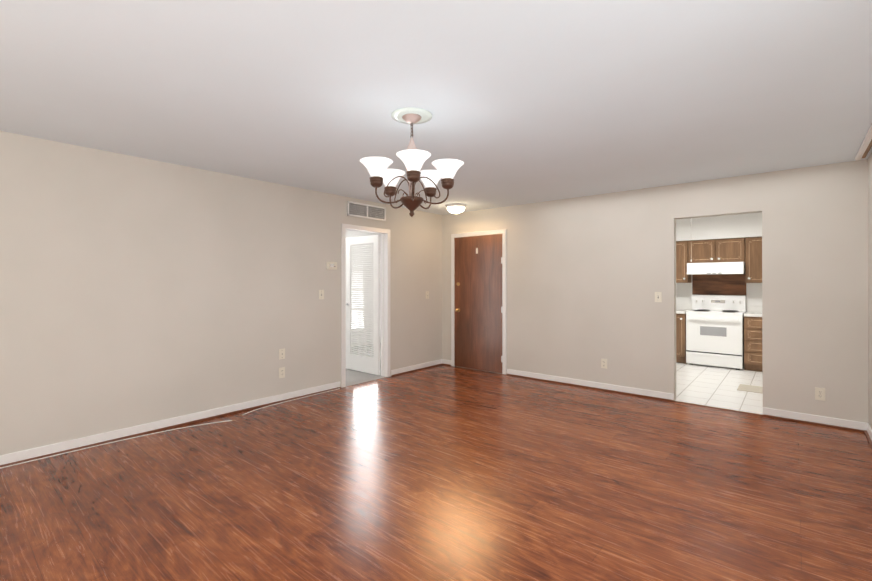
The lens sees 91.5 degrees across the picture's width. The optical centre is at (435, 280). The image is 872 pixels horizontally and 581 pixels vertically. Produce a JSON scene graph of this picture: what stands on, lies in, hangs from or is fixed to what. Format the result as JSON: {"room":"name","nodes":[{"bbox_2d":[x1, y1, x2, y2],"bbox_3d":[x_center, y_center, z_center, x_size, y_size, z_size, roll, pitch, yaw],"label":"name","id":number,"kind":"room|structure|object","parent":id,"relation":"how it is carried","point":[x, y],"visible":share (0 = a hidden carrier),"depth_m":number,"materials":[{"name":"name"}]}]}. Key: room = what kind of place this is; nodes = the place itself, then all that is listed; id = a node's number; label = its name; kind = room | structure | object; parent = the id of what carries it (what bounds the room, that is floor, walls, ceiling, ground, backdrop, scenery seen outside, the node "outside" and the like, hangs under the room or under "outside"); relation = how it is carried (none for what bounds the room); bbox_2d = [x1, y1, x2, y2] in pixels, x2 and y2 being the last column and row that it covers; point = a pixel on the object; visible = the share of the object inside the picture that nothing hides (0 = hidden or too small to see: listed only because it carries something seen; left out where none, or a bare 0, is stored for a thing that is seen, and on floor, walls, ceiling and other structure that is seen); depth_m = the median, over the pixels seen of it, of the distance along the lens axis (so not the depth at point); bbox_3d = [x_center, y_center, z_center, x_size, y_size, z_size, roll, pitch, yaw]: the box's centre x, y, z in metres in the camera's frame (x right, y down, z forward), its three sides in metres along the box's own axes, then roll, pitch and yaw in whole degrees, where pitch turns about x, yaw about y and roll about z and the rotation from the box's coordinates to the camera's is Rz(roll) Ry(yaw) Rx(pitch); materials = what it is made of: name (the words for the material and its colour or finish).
{"room":"empty living room","nodes":[
{"label":"empty living room","id":0,"kind":"room"},
{"bbox_2d":[0,131,441,454],"bbox_3d":[-2.211,0.136,4.306,0.120,2.440,7.280,0,0,40],"label":"wall","id":1,"kind":"structure","parent":0,"point":[135,291],"depth_m":3.88,"materials":[{"name":"paint"}]},
{"bbox_2d":[0,381,340,466],"bbox_3d":[-2.814,1.311,3.469,0.030,0.085,4.990,0,0,40],"label":"baseboard","id":2,"kind":"structure","parent":1,"relation":"attached to","point":[81,443],"depth_m":3.79,"materials":[{"name":"white paint"}]},
{"bbox_2d":[279,367,284,377],"bbox_3d":[-1.728,1.033,4.772,0.010,0.116,0.072,0,0,40],"label":"electrical outlet","id":3,"kind":"object","parent":1,"relation":"attached to","point":[282,372],"visible":1,"depth_m":4.77,"materials":[{"name":"white plastic"}]},
{"bbox_2d":[279,348,284,359],"bbox_3d":[-1.728,0.823,4.772,0.011,0.116,0.072,0,0,40],"label":"jack","id":4,"kind":"object","parent":1,"relation":"attached to","point":[281,353],"visible":1,"depth_m":4.77,"materials":[{"name":"white plastic"}]},
{"bbox_2d":[319,290,323,298],"bbox_3d":[-1.391,0.170,5.170,0.016,0.116,0.072,0,0,40],"label":"light switch","id":5,"kind":"object","parent":1,"relation":"attached to","point":[321,294],"visible":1,"depth_m":5.17,"materials":[{"name":"white plastic"}]},
{"bbox_2d":[326,262,336,269],"bbox_3d":[-1.289,-0.185,5.282,0.029,0.095,0.150,0,0,40],"label":"thermostat","id":6,"kind":"object","parent":1,"relation":"attached to","point":[331,265],"visible":1,"depth_m":5.26,"materials":[{"name":"white plastic"}]},
{"bbox_2d":[346,234,379,374],"bbox_3d":[-1.119,0.347,6.291,0.745,2.010,0.106,0,0,40],"label":"door","id":7,"kind":"structure","parent":1,"relation":"in","point":[360,250],"depth_m":6.29,"materials":[{"name":"white paint"}]},
{"bbox_2d":[341,223,389,387],"bbox_3d":[-0.974,0.318,5.766,0.142,2.088,0.846,0,0,40],"label":"door frame","id":8,"kind":"structure","parent":1,"relation":"attached to","point":[385,302],"depth_m":6.00,"materials":[{"name":"white paint"}]},
{"bbox_2d":[347,201,385,220],"bbox_3d":[-0.924,-0.933,5.729,0.014,0.190,0.670,0,0,40],"label":"air vent","id":9,"kind":"object","parent":1,"relation":"in","point":[360,210],"visible":0.98,"depth_m":5.71,"materials":[{"name":"beige metal"}]},
{"bbox_2d":[391,359,443,375],"bbox_3d":[-0.259,1.322,6.501,0.030,0.085,1.160,0,0,40],"label":"baseboard","id":10,"kind":"structure","parent":1,"relation":"attached to","point":[412,368],"depth_m":6.46,"materials":[{"name":"white paint"}]},
{"bbox_2d":[346,230,380,344],"bbox_3d":[-0.790,0.143,6.089,0.004,2.440,5.040,0,0,40],"label":"wall","id":11,"kind":"structure","parent":0,"point":[349,233],"depth_m":5.90,"materials":[{"name":"paint"}]},
{"bbox_2d":[352,285,363,330],"bbox_3d":[-1.992,0.186,8.476,0.039,1.720,1.520,0,0,40],"label":"window","id":12,"kind":"structure","parent":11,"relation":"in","point":[359,307],"depth_m":8.94,"materials":[{"name":"white"}]},
{"bbox_2d":[0,343,871,580],"bbox_3d":[-0.264,1.386,4.726,7.750,0.064,10.440,0,0,40],"label":"floor","id":13,"kind":"structure","parent":0,"point":[444,473],"depth_m":2.71,"materials":[{"name":"laminate"}]},
{"bbox_2d":[0,388,339,468],"bbox_3d":[-2.401,1.350,3.755,0.224,0.009,3.960,0,0,40],"label":"coaxial cable","id":14,"kind":"object","parent":13,"relation":"on","point":[151,433],"visible":0.96,"depth_m":3.70,"materials":[{"name":"white plastic"}]},
{"bbox_2d":[676,314,685,362],"bbox_3d":[3.821,0.958,7.529,1.141,0.820,0.647,0,0,40],"label":"base cabinet","id":15,"kind":"object","parent":13,"relation":"on","point":[680,338],"visible":0.1,"depth_m":6.98,"materials":[{"name":"brown wood"}]},
{"bbox_2d":[676,304,691,313],"bbox_3d":[3.829,0.477,7.540,1.141,0.137,0.623,0,0,40],"label":"countertop","id":16,"kind":"structure","parent":15,"relation":"on","point":[682,308],"depth_m":7.44,"materials":[{"name":"white laminate"}]},
{"bbox_2d":[686,295,745,369],"bbox_3d":[4.536,0.806,6.895,0.758,1.120,0.670,0,0,40],"label":"range","id":17,"kind":"object","parent":13,"relation":"on","point":[714,330],"visible":1,"depth_m":6.72,"materials":[{"name":"white metal"}]},
{"bbox_2d":[674,401,761,415],"bbox_3d":[2.981,1.354,4.528,0.790,0.006,0.022,0,0,40],"label":"trim","id":18,"kind":"structure","parent":13,"relation":"on","point":[718,408],"depth_m":4.50,"materials":[{"name":"brown wood"}]},
{"bbox_2d":[737,384,762,393],"bbox_3d":[4.051,1.356,5.262,0.500,0.008,0.380,0,0,40],"label":"kitchen mat","id":19,"kind":"object","parent":13,"relation":"on","point":[750,388],"visible":0.36,"depth_m":5.33,"materials":[{"name":"beige fabric"}]},
{"bbox_2d":[744,316,762,371],"bbox_3d":[5.266,0.954,6.312,1.086,0.820,0.647,0,0,40],"label":"base cabinet","id":20,"kind":"object","parent":13,"relation":"on","point":[752,343],"visible":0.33,"depth_m":6.38,"materials":[{"name":"brown wood"}]},
{"bbox_2d":[744,306,761,316],"bbox_3d":[5.273,0.472,6.323,1.086,0.137,0.623,0,0,40],"label":"countertop","id":21,"kind":"structure","parent":20,"relation":"on","point":[754,311],"depth_m":6.78,"materials":[{"name":"white laminate"}]},
{"bbox_2d":[0,0,871,214],"bbox_3d":[-0.288,-1.140,2.690,5.150,0.100,7.280,0,0,40],"label":"ceiling","id":22,"kind":"structure","parent":0,"point":[522,102],"depth_m":2.40,"materials":[{"name":"paint"}]},
{"bbox_2d":[360,107,463,216],"bbox_3d":[-0.162,-0.752,2.818,0.660,0.670,0.662,0,0,40],"label":"chandelier","id":23,"kind":"object","parent":22,"relation":"hanging from","point":[412,158],"visible":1,"depth_m":2.73,"materials":[{"name":"white glass"}]},
{"bbox_2d":[445,203,465,214],"bbox_3d":[0.285,-1.009,6.077,0.304,0.134,0.304,0,0,40],"label":"flush ceiling light","id":24,"kind":"object","parent":22,"relation":"attached to","point":[456,208],"visible":1,"depth_m":5.98,"materials":[{"name":"white glass"}]},
{"bbox_2d":[855,124,871,160],"bbox_3d":[1.505,-1.079,1.100,0.064,0.028,6.880,0,0,40],"label":"rail","id":25,"kind":"object","parent":22,"relation":"attached to","point":[865,148],"visible":1,"depth_m":3.38,"materials":[{"name":"white paint"}]},
{"bbox_2d":[442,159,868,422],"bbox_3d":[2.019,0.140,5.423,4.910,2.440,0.120,0,0,40],"label":"wall","id":26,"kind":"structure","parent":0,"point":[588,277],"depth_m":4.85,"materials":[{"name":"paint"}]},
{"bbox_2d":[455,234,501,372],"bbox_3d":[0.616,0.337,6.468,0.885,2.038,0.083,0,0,40],"label":"entry door","id":27,"kind":"structure","parent":26,"relation":"in","point":[478,302],"depth_m":6.47,"materials":[{"name":"brown wood"}]},
{"bbox_2d":[451,229,506,374],"bbox_3d":[0.635,0.309,6.496,1.006,2.110,0.022,0,0,40],"label":"door frame","id":28,"kind":"structure","parent":26,"relation":"attached to","point":[504,305],"depth_m":6.23,"materials":[{"name":"white paint"}]},
{"bbox_2d":[506,369,673,401],"bbox_3d":[1.848,1.318,5.464,2.150,0.085,0.030,0,0,40],"label":"baseboard","id":29,"kind":"structure","parent":26,"relation":"attached to","point":[549,378],"depth_m":5.33,"materials":[{"name":"white paint"}]},
{"bbox_2d":[601,359,606,368],"bbox_3d":[2.087,1.030,5.275,0.072,0.116,0.010,0,0,40],"label":"electrical outlet","id":30,"kind":"object","parent":26,"relation":"attached to","point":[603,363],"visible":1,"depth_m":5.27,"materials":[{"name":"white plastic"}]},
{"bbox_2d":[655,292,661,301],"bbox_3d":[2.551,0.188,4.883,0.072,0.116,0.016,0,0,40],"label":"light switch","id":31,"kind":"object","parent":26,"relation":"attached to","point":[658,296],"visible":1,"depth_m":4.88,"materials":[{"name":"white plastic"}]},
{"bbox_2d":[762,407,859,431],"bbox_3d":[3.542,1.313,4.037,0.700,0.085,0.030,0,0,40],"label":"baseboard","id":32,"kind":"structure","parent":26,"relation":"attached to","point":[767,412],"depth_m":4.02,"materials":[{"name":"white paint"}]},
{"bbox_2d":[815,387,824,400],"bbox_3d":[3.608,1.065,3.993,0.072,0.116,0.010,0,0,40],"label":"electrical outlet","id":33,"kind":"object","parent":26,"relation":"attached to","point":[819,393],"visible":1,"depth_m":3.99,"materials":[{"name":"white plastic"}]},
{"bbox_2d":[676,275,761,311],"bbox_3d":[4.793,0.147,7.218,2.980,2.440,0.120,0,0,40],"label":"wall","id":34,"kind":"structure","parent":0,"point":[753,295],"depth_m":6.91,"materials":[{"name":"paint"}]},
{"bbox_2d":[676,241,690,282],"bbox_3d":[4.206,-0.317,7.412,0.377,0.710,0.338,0,0,40],"label":"upper cabinet","id":35,"kind":"object","parent":34,"relation":"attached to","point":[682,276],"depth_m":7.22,"materials":[{"name":"brown wood"}]},
{"bbox_2d":[688,239,715,262],"bbox_3d":[4.502,-0.483,7.163,0.388,0.380,0.338,0,0,40],"label":"upper cabinet","id":36,"kind":"object","parent":34,"relation":"attached to","point":[702,251],"depth_m":7.03,"materials":[{"name":"brown wood"}]},
{"bbox_2d":[692,274,745,294],"bbox_3d":[4.757,-0.023,7.161,0.760,0.530,0.010,0,0,40],"label":"backsplash panel","id":37,"kind":"object","parent":34,"relation":"attached to","point":[727,284],"visible":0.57,"depth_m":7.15,"materials":[{"name":"brown wood"}]},
{"bbox_2d":[716,238,743,261],"bbox_3d":[4.798,-0.484,6.914,0.387,0.380,0.338,0,0,40],"label":"upper cabinet","id":38,"kind":"object","parent":34,"relation":"attached to","point":[732,249],"depth_m":6.78,"materials":[{"name":"brown wood"}]},
{"bbox_2d":[687,262,744,274],"bbox_3d":[4.589,-0.197,6.962,0.760,0.185,0.507,0,0,40],"label":"range hood","id":39,"kind":"object","parent":38,"relation":"attached to","point":[716,268],"visible":0.94,"depth_m":6.76,"materials":[{"name":"white metal"}]},
{"bbox_2d":[744,237,761,282],"bbox_3d":[5.089,-0.320,6.669,0.362,0.710,0.338,0,0,40],"label":"upper cabinet","id":40,"kind":"object","parent":34,"relation":"attached to","point":[748,251],"depth_m":6.59,"materials":[{"name":"brown wood"}]},
{"bbox_2d":[676,212,761,240],"bbox_3d":[4.627,-0.875,7.048,3.010,0.397,0.360,0,0,40],"label":"soffit","id":41,"kind":"structure","parent":0,"point":[730,226],"depth_m":6.85,"materials":[{"name":"paint"}]},
{"bbox_2d":[868,153,871,428],"bbox_3d":[2.654,0.129,2.273,0.120,2.440,10.440,0,0,40],"label":"wall","id":42,"kind":"structure","parent":0,"point":[870,285],"depth_m":3.69,"materials":[{"name":"paint"}]},
{"bbox_2d":[860,422,871,447],"bbox_3d":[1.578,1.302,1.109,0.030,0.085,7.040,0,0,40],"label":"baseboard","id":43,"kind":"structure","parent":42,"relation":"attached to","point":[864,427],"depth_m":3.73,"materials":[{"name":"white paint"}]}
]}

